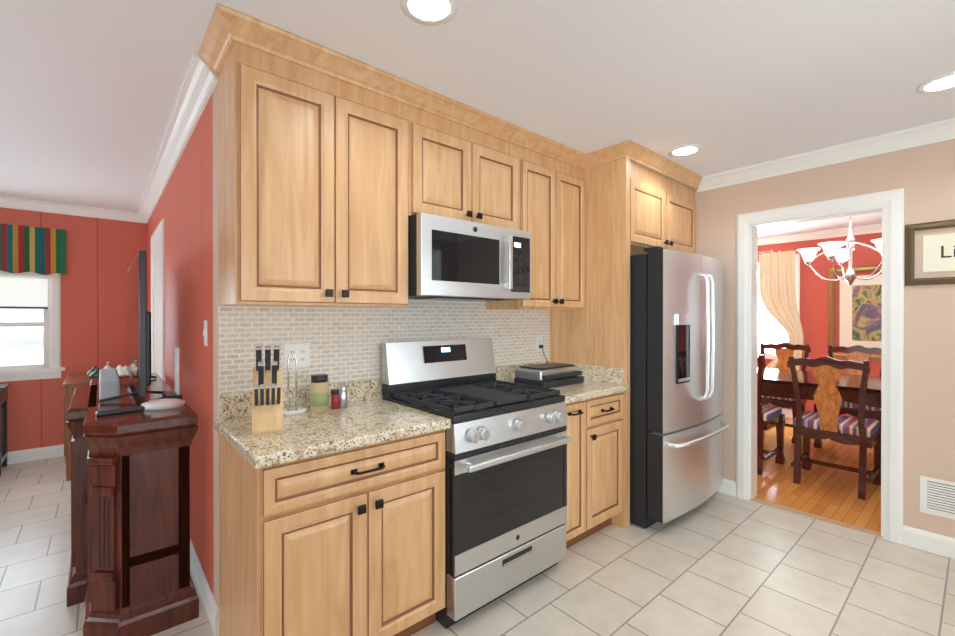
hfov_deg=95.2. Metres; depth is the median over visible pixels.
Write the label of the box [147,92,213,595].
wall
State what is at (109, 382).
smart speaker
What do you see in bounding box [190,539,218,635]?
baseboard
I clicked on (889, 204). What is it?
door frame
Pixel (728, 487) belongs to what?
baseboard
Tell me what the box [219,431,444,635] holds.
base cabinet
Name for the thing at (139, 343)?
tv
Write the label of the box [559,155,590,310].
upper cabinet
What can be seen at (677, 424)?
fridge
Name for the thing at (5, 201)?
crown molding
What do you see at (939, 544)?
baseboard
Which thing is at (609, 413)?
base cabinet
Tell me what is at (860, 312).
framed picture
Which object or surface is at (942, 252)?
letters
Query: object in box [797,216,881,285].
chandelier
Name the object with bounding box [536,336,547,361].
electrical outlet
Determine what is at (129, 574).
tv console
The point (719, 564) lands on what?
floor
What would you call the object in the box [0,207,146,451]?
wall
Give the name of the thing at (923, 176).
wall
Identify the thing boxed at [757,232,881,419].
wall
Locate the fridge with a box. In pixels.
[630,246,728,528]
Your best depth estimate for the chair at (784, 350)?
5.03 m
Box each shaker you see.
[331,389,338,408]
[339,386,346,407]
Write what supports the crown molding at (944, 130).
attached to the wall
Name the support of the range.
on the floor at (719, 564)
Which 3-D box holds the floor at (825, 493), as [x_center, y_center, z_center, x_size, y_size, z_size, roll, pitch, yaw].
[3.489,1.365,4.155,3.485,0.068,5.900,0,0,-41]
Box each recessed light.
[400,0,457,25]
[668,144,701,156]
[916,72,954,93]
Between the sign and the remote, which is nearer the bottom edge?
the remote
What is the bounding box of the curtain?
[758,250,803,403]
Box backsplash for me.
[219,299,549,398]
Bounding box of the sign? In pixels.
[905,219,954,285]
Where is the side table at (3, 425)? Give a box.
[0,383,10,475]
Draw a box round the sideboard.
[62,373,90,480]
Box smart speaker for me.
[99,368,119,398]
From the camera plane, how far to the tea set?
3.90 m
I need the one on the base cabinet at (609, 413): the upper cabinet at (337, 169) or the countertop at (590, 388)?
the countertop at (590, 388)
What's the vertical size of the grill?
0.118 m
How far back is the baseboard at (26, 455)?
4.11 m
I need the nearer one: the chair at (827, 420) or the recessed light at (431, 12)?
the recessed light at (431, 12)
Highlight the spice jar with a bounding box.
[310,374,328,412]
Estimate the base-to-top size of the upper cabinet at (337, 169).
0.972 m
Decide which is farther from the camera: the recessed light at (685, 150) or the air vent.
the recessed light at (685, 150)
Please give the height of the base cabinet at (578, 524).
0.880 m
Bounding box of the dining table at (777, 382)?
[757,367,880,407]
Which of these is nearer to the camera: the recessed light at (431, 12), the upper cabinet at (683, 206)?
the recessed light at (431, 12)
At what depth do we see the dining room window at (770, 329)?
5.99 m
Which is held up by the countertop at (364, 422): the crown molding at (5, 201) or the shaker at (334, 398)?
the shaker at (334, 398)
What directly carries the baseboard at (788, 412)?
attached to the wall at (814, 303)
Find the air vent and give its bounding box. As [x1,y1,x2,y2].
[920,476,954,519]
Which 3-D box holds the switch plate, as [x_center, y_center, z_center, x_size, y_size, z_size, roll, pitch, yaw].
[-1.281,0.071,2.047,0.014,0.120,0.070,0,0,-41]
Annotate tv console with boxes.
[66,373,198,635]
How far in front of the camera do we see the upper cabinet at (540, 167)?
2.71 m
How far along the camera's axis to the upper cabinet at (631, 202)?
2.90 m
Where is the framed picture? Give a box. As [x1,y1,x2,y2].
[828,265,881,360]
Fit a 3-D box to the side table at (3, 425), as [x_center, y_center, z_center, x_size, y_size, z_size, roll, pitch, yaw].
[-4.448,0.966,3.571,0.820,0.750,0.404,0,0,-41]
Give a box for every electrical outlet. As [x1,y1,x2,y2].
[284,343,309,368]
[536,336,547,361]
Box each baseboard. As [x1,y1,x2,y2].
[8,444,63,463]
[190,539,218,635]
[717,478,735,496]
[781,408,792,417]
[903,525,954,558]
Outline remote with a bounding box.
[95,406,144,415]
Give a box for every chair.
[757,355,784,474]
[760,342,810,443]
[787,356,880,499]
[814,345,881,447]
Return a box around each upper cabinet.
[215,31,338,306]
[339,71,414,307]
[415,99,474,221]
[475,123,522,230]
[485,143,558,310]
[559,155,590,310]
[579,143,670,258]
[591,167,698,266]
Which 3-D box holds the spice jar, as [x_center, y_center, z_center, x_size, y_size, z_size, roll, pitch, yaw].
[-0.719,0.342,1.983,0.081,0.165,0.081,0,0,-41]
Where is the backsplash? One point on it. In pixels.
(345, 344)
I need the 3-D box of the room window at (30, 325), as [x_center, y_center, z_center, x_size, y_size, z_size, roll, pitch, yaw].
[-4.507,0.065,3.789,1.340,1.030,0.050,0,0,-41]
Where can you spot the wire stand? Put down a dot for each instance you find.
(293, 410)
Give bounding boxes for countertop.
[214,399,450,470]
[499,379,629,406]
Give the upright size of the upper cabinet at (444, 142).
0.530 m
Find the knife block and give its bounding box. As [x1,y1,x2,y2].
[251,345,283,435]
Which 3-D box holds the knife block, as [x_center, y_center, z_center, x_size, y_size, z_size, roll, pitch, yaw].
[-0.806,0.265,1.675,0.107,0.322,0.243,0,0,-26]
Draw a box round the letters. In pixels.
[941,246,954,257]
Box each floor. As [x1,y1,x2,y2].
[0,456,954,635]
[749,417,882,537]
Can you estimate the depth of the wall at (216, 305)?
1.89 m
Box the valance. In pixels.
[0,224,65,274]
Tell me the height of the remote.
0.018 m
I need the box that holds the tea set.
[86,361,128,378]
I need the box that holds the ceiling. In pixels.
[0,0,954,237]
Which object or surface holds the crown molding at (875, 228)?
attached to the wall
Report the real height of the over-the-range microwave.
0.392 m
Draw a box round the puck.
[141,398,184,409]
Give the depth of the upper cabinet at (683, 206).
3.30 m
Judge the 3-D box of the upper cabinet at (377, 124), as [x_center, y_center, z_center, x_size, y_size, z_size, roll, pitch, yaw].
[-0.565,-0.540,2.080,0.372,0.972,0.325,0,0,-41]
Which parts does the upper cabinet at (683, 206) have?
crown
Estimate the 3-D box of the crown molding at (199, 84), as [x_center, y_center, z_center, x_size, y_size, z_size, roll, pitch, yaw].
[-2.345,-1.051,3.223,0.085,0.092,3.730,0,0,-41]
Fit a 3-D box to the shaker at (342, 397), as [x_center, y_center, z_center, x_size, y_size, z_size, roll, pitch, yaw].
[-0.638,0.372,2.068,0.040,0.104,0.039,0,0,-41]
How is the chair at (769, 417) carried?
on the floor at (825, 493)
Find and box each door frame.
[151,219,164,380]
[736,188,903,543]
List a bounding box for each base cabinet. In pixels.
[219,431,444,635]
[565,399,590,548]
[591,391,626,534]
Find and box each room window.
[0,271,64,381]
[757,254,799,358]
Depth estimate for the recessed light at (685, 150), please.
2.83 m
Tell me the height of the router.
0.269 m
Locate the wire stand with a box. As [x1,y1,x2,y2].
[283,352,306,415]
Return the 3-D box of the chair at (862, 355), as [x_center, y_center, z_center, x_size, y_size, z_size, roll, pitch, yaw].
[3.876,0.815,4.500,0.588,1.047,0.535,0,0,-41]
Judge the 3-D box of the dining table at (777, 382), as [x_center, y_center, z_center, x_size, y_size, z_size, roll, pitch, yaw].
[3.452,0.957,4.009,1.050,0.765,2.430,0,0,-41]
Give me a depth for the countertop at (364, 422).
1.67 m
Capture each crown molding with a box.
[0,195,135,221]
[136,51,217,223]
[697,118,954,191]
[758,223,881,245]
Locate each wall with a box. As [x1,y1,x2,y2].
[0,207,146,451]
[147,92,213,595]
[213,82,497,607]
[683,139,954,537]
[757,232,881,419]
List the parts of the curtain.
curtain rod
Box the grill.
[514,362,583,387]
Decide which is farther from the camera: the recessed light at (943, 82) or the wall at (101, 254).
the wall at (101, 254)
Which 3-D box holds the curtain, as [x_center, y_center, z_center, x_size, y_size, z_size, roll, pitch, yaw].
[3.638,0.118,6.367,0.113,2.087,1.860,0,0,-41]
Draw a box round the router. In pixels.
[162,347,181,398]
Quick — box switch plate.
[203,320,207,345]
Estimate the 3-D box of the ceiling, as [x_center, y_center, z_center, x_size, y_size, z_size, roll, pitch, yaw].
[0.150,-1.136,2.616,10.540,0.080,8.150,0,0,-41]
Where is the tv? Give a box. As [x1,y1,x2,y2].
[98,251,166,402]
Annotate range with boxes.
[382,338,571,628]
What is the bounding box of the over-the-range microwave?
[408,212,530,300]
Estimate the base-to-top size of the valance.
0.442 m

